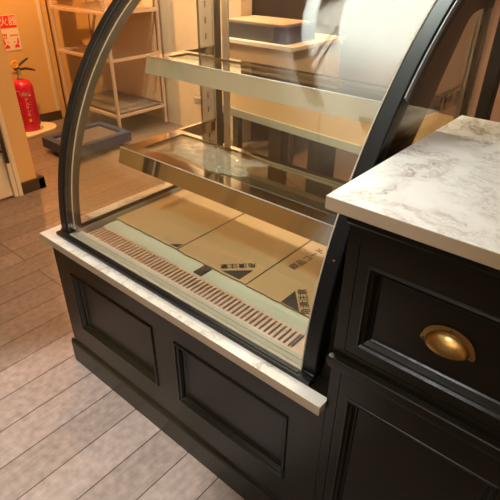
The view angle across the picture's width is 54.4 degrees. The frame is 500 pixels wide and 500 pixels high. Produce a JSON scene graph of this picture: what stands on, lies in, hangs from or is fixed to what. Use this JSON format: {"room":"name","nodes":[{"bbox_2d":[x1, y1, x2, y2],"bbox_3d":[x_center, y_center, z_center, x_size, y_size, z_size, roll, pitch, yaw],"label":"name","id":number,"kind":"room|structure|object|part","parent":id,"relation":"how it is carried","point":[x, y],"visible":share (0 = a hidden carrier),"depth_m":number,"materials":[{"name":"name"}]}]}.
{"room":"cafe","nodes":[
{"label":"cafe","id":0,"kind":"room"},
{"bbox_2d":[0,28,35,182],"bbox_3d":[-3.093,-0.494,0.782,0.155,2.600,5.218,24,39,33],"label":"wall","id":1,"kind":"structure","parent":0,"point":[9,104],"depth_m":2.85,"materials":[{"name":"white paint"}]},
{"bbox_2d":[0,129,12,199],"bbox_3d":[-1.700,-1.040,2.207,0.087,2.028,0.810,24,39,33],"label":"door","id":2,"kind":"structure","parent":1,"relation":"in","point":[5,188],"depth_m":2.91,"materials":[{"name":"beige paint"}]},
{"bbox_3d":[-1.438,-0.863,2.653,0.055,0.815,0.023,16,35,23],"label":"handle","id":3,"kind":"part","parent":2,"relation":"part of","materials":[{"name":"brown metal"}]},
{"bbox_2d":[0,106,23,196],"bbox_3d":[-1.726,-1.067,2.204,0.082,2.100,0.912,24,39,33],"label":"trim","id":4,"kind":"structure","parent":1,"relation":"attached to","point":[11,168],"depth_m":2.91,"materials":[{"name":"beige paint"}]},
{"bbox_2d":[21,172,45,193],"bbox_3d":[-1.429,-0.437,3.116,0.171,0.074,0.158,24,39,33],"label":"baseboard","id":5,"kind":"structure","parent":1,"relation":"attached to","point":[39,182],"depth_m":3.07,"materials":[{"name":"brown wood"}]},
{"bbox_2d":[0,0,56,114],"bbox_3d":[-2.131,-2.092,3.381,0.145,2.600,1.112,24,39,33],"label":"wall","id":6,"kind":"structure","parent":0,"point":[25,11],"depth_m":3.99,"materials":[{"name":"white paint"}]},
{"bbox_2d":[0,14,21,50],"bbox_3d":[-1.911,-1.693,3.803,0.004,0.256,0.212,24,39,33],"label":"wall sign","id":7,"kind":"object","parent":6,"relation":"attached to","point":[8,25],"visible":0.94,"depth_m":3.83,"materials":[{"name":"beige"}]},
{"bbox_2d":[35,0,60,110],"bbox_3d":[-1.744,-2.343,3.721,0.128,2.525,0.030,24,39,33],"label":"trim","id":8,"kind":"structure","parent":6,"relation":"attached to","point":[36,1],"depth_m":4.10,"materials":[{"name":"beige paint"}]},
{"bbox_2d":[39,110,62,121],"bbox_3d":[-2.069,-0.996,4.009,0.020,0.075,1.140,24,39,33],"label":"baseboard","id":9,"kind":"structure","parent":6,"relation":"attached to","point":[55,115],"depth_m":4.31,"materials":[{"name":"brown wood"}]},
{"bbox_2d":[39,0,72,117],"bbox_3d":[-1.696,-2.361,3.821,0.140,2.600,0.178,24,39,33],"label":"trim","id":10,"kind":"structure","parent":6,"relation":"attached to","point":[44,6],"depth_m":4.18,"materials":[{"name":"brown wood"}]},
{"bbox_2d":[58,0,99,93],"bbox_3d":[-3.711,-1.286,2.055,0.150,2.600,6.700,24,39,33],"label":"wall","id":11,"kind":"structure","parent":0,"point":[76,28],"depth_m":4.44,"materials":[{"name":"white paint"}]},
{"bbox_2d":[86,0,251,142],"bbox_3d":[-1.507,-2.655,4.299,3.900,2.600,0.120,24,39,33],"label":"wall","id":12,"kind":"structure","parent":0,"point":[177,18],"depth_m":3.93,"materials":[{"name":"white paint"}]},
{"bbox_2d":[0,105,358,499],"bbox_3d":[-0.511,0.353,2.018,10.000,0.100,9.500,24,39,33],"label":"floor","id":13,"kind":"structure","parent":0,"point":[65,434],"depth_m":1.75,"materials":[{"name":"brown wood"}]},
{"bbox_2d":[25,121,56,137],"bbox_3d":[-1.803,-1.044,4.105,0.263,0.060,0.348,20,37,28],"label":"stand","id":14,"kind":"object","parent":13,"relation":"on","point":[45,127],"visible":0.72,"depth_m":4.08,"materials":[{"name":"beige plastic"}]},
{"bbox_2d":[11,58,40,131],"bbox_3d":[-1.833,-1.257,3.950,0.243,0.555,0.167,-11,33,-17],"label":"fire extinguisher","id":15,"kind":"object","parent":14,"relation":"on","point":[24,89],"visible":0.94,"depth_m":3.91,"materials":[{"name":"red metal"}]},
{"bbox_3d":[-1.811,-1.473,3.848,0.022,0.081,0.133,24,39,33],"label":"lever","id":16,"kind":"part","parent":15,"relation":"part of","materials":[{"name":"black plastic"}]},
{"bbox_3d":[-1.787,-1.446,3.897,0.020,0.040,0.137,24,39,33],"label":"lever","id":17,"kind":"part","parent":15,"relation":"part of","materials":[{"name":"black plastic"}]},
{"bbox_2d":[41,121,131,156],"bbox_3d":[-1.235,-0.830,3.717,0.425,0.112,0.530,24,39,33],"label":"container dolly","id":18,"kind":"object","parent":13,"relation":"on","point":[98,136],"visible":0.81,"depth_m":3.66,"materials":[{"name":"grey plastic"}]},
{"bbox_2d":[47,0,167,127],"bbox_3d":[-1.155,-1.882,3.835,0.747,1.720,0.507,24,39,33],"label":"rack","id":19,"kind":"object","parent":13,"relation":"on","point":[127,58],"visible":0.74,"depth_m":4.06,"materials":[{"name":"beige metal"}]},
{"bbox_3d":[-1.585,-1.911,3.876,0.027,1.720,0.027,24,39,33],"label":"post","id":20,"kind":"part","parent":19,"relation":"part of","materials":[{"name":"beige metal"}]},
{"bbox_3d":[-1.155,-1.901,3.823,0.740,0.024,0.504,24,39,33],"label":"shelf rail","id":21,"kind":"part","parent":19,"relation":"part of","materials":[{"name":"beige metal"}]},
{"bbox_2d":[54,1,152,11],"bbox_3d":[-1.155,-1.915,3.814,0.680,0.010,0.440,24,39,33],"label":"shelf","id":22,"kind":"object","parent":19,"relation":"on","point":[96,6],"depth_m":3.78,"materials":[{"name":"beige metal"}]},
{"bbox_3d":[-1.157,-1.629,3.991,0.740,0.024,0.504,24,39,33],"label":"shelf rail","id":23,"kind":"part","parent":19,"relation":"part of","materials":[{"name":"beige metal"}]},
{"bbox_3d":[-1.036,-1.662,3.481,0.027,1.720,0.027,24,39,33],"label":"post","id":24,"kind":"part","parent":19,"relation":"part of","materials":[{"name":"beige metal"}]},
{"bbox_3d":[-1.161,-1.272,4.213,0.740,0.024,0.504,24,39,33],"label":"shelf rail","id":25,"kind":"part","parent":19,"relation":"part of","materials":[{"name":"beige metal"}]},
{"bbox_2d":[91,90,159,113],"bbox_3d":[-1.161,-1.285,4.204,0.680,0.008,0.420,24,39,33],"label":"shelf","id":26,"kind":"object","parent":19,"relation":"attached to","point":[105,100],"depth_m":4.18,"materials":[{"name":"grey plastic"}]},
{"bbox_3d":[-0.725,-1.853,3.793,0.027,1.720,0.027,24,39,33],"label":"post","id":27,"kind":"part","parent":19,"relation":"part of","materials":[{"name":"beige metal"}]},
{"bbox_2d":[39,0,499,499],"bbox_3d":[-0.012,-0.155,1.423,1.060,1.398,0.775,24,39,33],"label":"display case","id":28,"kind":"object","parent":13,"relation":"on","point":[238,378],"visible":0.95,"depth_m":1.30,"materials":[{"name":"black paint"}]},
{"bbox_3d":[-0.366,-0.541,1.539,0.033,0.836,0.678,24,39,33],"label":"frame","id":29,"kind":"part","parent":28,"relation":"part of","materials":[{"name":"black metal"}]},
{"bbox_3d":[-0.352,-0.540,1.556,0.027,0.800,0.652,24,39,33],"label":"trim","id":30,"kind":"part","parent":28,"relation":"part of","materials":[{"name":"brown metal"}]},
{"bbox_3d":[-0.361,-0.194,1.768,0.020,0.005,0.637,24,39,33],"label":"rail","id":31,"kind":"part","parent":28,"relation":"part of","materials":[{"name":"black metal"}]},
{"bbox_2d":[116,189,244,249],"bbox_3d":[-0.208,-0.135,1.702,0.302,0.005,0.410,24,39,33],"label":"cardboard sheet","id":32,"kind":"object","parent":28,"relation":"on","point":[182,217],"visible":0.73,"depth_m":1.66,"materials":[{"name":"brown cardboard"}]},
{"bbox_3d":[-0.239,0.108,1.273,0.960,0.014,0.018,24,39,33],"label":"rail","id":33,"kind":"part","parent":28,"relation":"part of","materials":[{"name":"black metal"}]},
{"bbox_3d":[-0.213,0.107,1.311,0.897,0.028,0.044,24,39,33],"label":"sill","id":34,"kind":"part","parent":28,"relation":"part of","materials":[{"name":"beige stone"}]},
{"bbox_3d":[-0.271,-0.394,1.711,0.012,0.046,0.426,24,39,33],"label":"bracket arm","id":35,"kind":"part","parent":28,"relation":"part of","materials":[{"name":"silver metal"}]},
{"bbox_2d":[87,226,305,355],"bbox_3d":[-0.173,0.090,1.352,0.878,0.008,0.070,24,39,33],"label":"vent","id":36,"kind":"object","parent":28,"relation":"attached to","point":[282,332],"depth_m":1.31,"materials":[{"name":"beige metal"}]},
{"bbox_3d":[-0.219,-0.638,1.616,0.012,0.046,0.288,24,39,33],"label":"bracket arm","id":37,"kind":"part","parent":28,"relation":"part of","materials":[{"name":"silver metal"}]},
{"bbox_2d":[193,265,211,275],"bbox_3d":[-0.135,0.059,1.393,0.031,0.003,0.045,24,39,33],"label":"clip","id":38,"kind":"object","parent":28,"relation":"on","point":[201,271],"visible":1,"depth_m":1.39,"materials":[{"name":"brown plastic"}]},
{"bbox_3d":[0.023,-0.025,1.544,0.893,0.010,0.524,24,39,33],"label":"deck plate","id":39,"kind":"part","parent":28,"relation":"part of","materials":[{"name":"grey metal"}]},
{"bbox_2d":[167,142,268,175],"bbox_3d":[-0.113,-0.289,1.480,0.340,0.016,0.159,24,39,33],"label":"plastic film","id":40,"kind":"object","parent":28,"relation":"on","point":[198,142],"visible":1,"depth_m":1.47,"materials":[{"name":"clear plastic"}]},
{"bbox_3d":[-0.129,-0.667,1.791,0.030,0.790,0.040,24,39,33],"label":"post","id":41,"kind":"part","parent":28,"relation":"part of","materials":[{"name":"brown metal"}]},
{"bbox_2d":[124,130,347,225],"bbox_3d":[0.003,-0.218,1.405,0.886,0.018,0.248,24,39,33],"label":"shelf","id":42,"kind":"object","parent":28,"relation":"attached to","point":[286,211],"depth_m":1.38,"materials":[{"name":"clear glass"}]},
{"bbox_2d":[177,214,311,284],"bbox_3d":[0.015,-0.033,1.541,0.274,0.005,0.413,24,39,33],"label":"cardboard sheet","id":43,"kind":"object","parent":28,"relation":"on","point":[245,247],"visible":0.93,"depth_m":1.49,"materials":[{"name":"brown cardboard"}]},
{"bbox_3d":[0.215,-0.177,1.726,0.963,0.030,0.038,24,39,33],"label":"rail","id":44,"kind":"part","parent":28,"relation":"part of","materials":[{"name":"brown metal"}]},
{"bbox_2d":[246,241,326,317],"bbox_3d":[0.223,0.062,1.390,0.262,0.005,0.414,24,39,33],"label":"cardboard sheet","id":45,"kind":"object","parent":28,"relation":"on","point":[291,283],"visible":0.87,"depth_m":1.35,"materials":[{"name":"brown cardboard"}]},
{"bbox_3d":[0.307,0.021,1.052,0.046,0.455,0.503,24,39,33],"label":"filler panel","id":46,"kind":"part","parent":28,"relation":"part of","materials":[{"name":"black paint"}]},
{"bbox_3d":[0.343,-0.219,1.029,0.033,0.836,0.678,24,39,33],"label":"frame","id":47,"kind":"part","parent":28,"relation":"part of","materials":[{"name":"black metal"}]},
{"bbox_3d":[0.354,-0.219,1.045,0.025,0.803,0.653,24,39,33],"label":"trim","id":48,"kind":"part","parent":28,"relation":"part of","materials":[{"name":"brown metal"}]},
{"bbox_3d":[0.441,-0.339,1.141,0.012,0.046,0.288,24,39,33],"label":"bracket arm","id":49,"kind":"part","parent":28,"relation":"part of","materials":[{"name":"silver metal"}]},
{"bbox_3d":[0.602,-0.336,1.266,0.030,0.790,0.040,24,39,33],"label":"post","id":50,"kind":"part","parent":28,"relation":"part of","materials":[{"name":"brown metal"}]},
{"bbox_2d":[221,33,345,164],"bbox_3d":[0.230,-1.120,3.549,0.610,0.806,0.620,24,39,33],"label":"countertop","id":51,"kind":"structure","parent":13,"relation":"on","point":[320,55],"depth_m":3.23,"materials":[{"name":"grey stone"}]},
{"bbox_3d":[-0.094,-0.945,3.648,0.050,0.399,0.050,24,39,33],"label":"leg","id":52,"kind":"part","parent":51,"relation":"part of","materials":[{"name":"grey metal"}]},
{"bbox_2d":[229,15,315,44],"bbox_3d":[0.132,-1.481,3.258,0.520,0.112,0.320,24,39,33],"label":"countertop appliance","id":53,"kind":"object","parent":51,"relation":"on","point":[284,31],"visible":0.84,"depth_m":3.15,"materials":[{"name":"grey metal"}]},
{"bbox_3d":[0.121,-1.528,3.240,0.480,0.012,0.280,24,39,33],"label":"lid","id":54,"kind":"part","parent":53,"relation":"part of","materials":[{"name":"beige"}]},
{"bbox_2d":[221,33,345,51],"bbox_3d":[0.233,-1.451,3.344,0.610,0.027,0.620,24,39,33],"label":"countertop","id":55,"kind":"structure","parent":51,"relation":"on","point":[320,39],"depth_m":3.16,"materials":[{"name":"white plastic"}]},
{"bbox_3d":[0.272,-0.779,3.385,0.050,0.399,0.050,24,39,33],"label":"leg","id":56,"kind":"part","parent":51,"relation":"part of","materials":[{"name":"grey"}]},
{"bbox_2d":[194,78,453,198],"bbox_3d":[0.342,-0.316,2.332,0.600,0.719,1.125,-27,41,-37],"label":"work table","id":57,"kind":"object","parent":13,"relation":"on","point":[325,133],"visible":0.27,"depth_m":2.00,"materials":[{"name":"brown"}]},
{"bbox_3d":[-0.167,-0.404,2.496,0.060,0.688,0.095,-27,41,-37],"label":"leg","id":58,"kind":"part","parent":57,"relation":"part of","materials":[{"name":"grey metal"}]},
{"bbox_3d":[0.160,-0.572,2.773,0.060,0.688,0.095,-27,41,-37],"label":"leg","id":59,"kind":"part","parent":57,"relation":"part of","materials":[{"name":"grey"}]},
{"bbox_3d":[0.288,-0.160,2.108,0.060,0.688,0.095,-27,41,-37],"label":"leg","id":60,"kind":"part","parent":57,"relation":"part of","materials":[{"name":"grey"}]},
{"bbox_2d":[314,216,499,499],"bbox_3d":[0.459,0.320,1.061,0.386,0.978,0.531,24,39,33],"label":"base cabinet","id":61,"kind":"object","parent":13,"relation":"on","point":[412,412],"visible":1,"depth_m":0.80,"materials":[{"name":"black paint"}]},
{"bbox_3d":[0.299,0.512,0.961,0.333,0.523,0.016,24,39,33],"label":"door","id":62,"kind":"part","parent":61,"relation":"part of","materials":[{"name":"black paint"}]},
{"bbox_2d":[325,115,499,269],"bbox_3d":[0.457,-0.111,0.806,0.424,0.022,0.561,24,39,33],"label":"countertop","id":63,"kind":"structure","parent":61,"relation":"on","point":[441,191],"depth_m":0.74,"materials":[{"name":"white stone"}]},
{"bbox_3d":[0.293,0.272,0.801,0.386,0.034,0.015,24,39,33],"label":"rail","id":64,"kind":"part","parent":61,"relation":"part of","materials":[{"name":"black paint"}]},
{"bbox_3d":[0.303,0.141,0.733,0.333,0.223,0.018,24,39,33],"label":"drawer","id":65,"kind":"part","parent":61,"relation":"part of","materials":[{"name":"black paint"}]},
{"bbox_3d":[0.303,0.013,0.648,0.383,0.023,0.035,24,39,33],"label":"cornice","id":66,"kind":"part","parent":61,"relation":"part of","materials":[{"name":"black paint"}]},
{"bbox_3d":[0.295,0.140,0.731,0.086,0.042,0.022,24,39,33],"label":"cup pull","id":67,"kind":"part","parent":61,"relation":"part of","materials":[{"name":"gold metal"}]},
{"bbox_2d":[252,0,499,122],"bbox_3d":[1.574,-2.063,3.389,10.000,2.600,0.100,24,39,33],"label":"wall","id":68,"kind":"structure","parent":0,"point":[378,34],"depth_m":4.03,"materials":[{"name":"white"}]}
]}

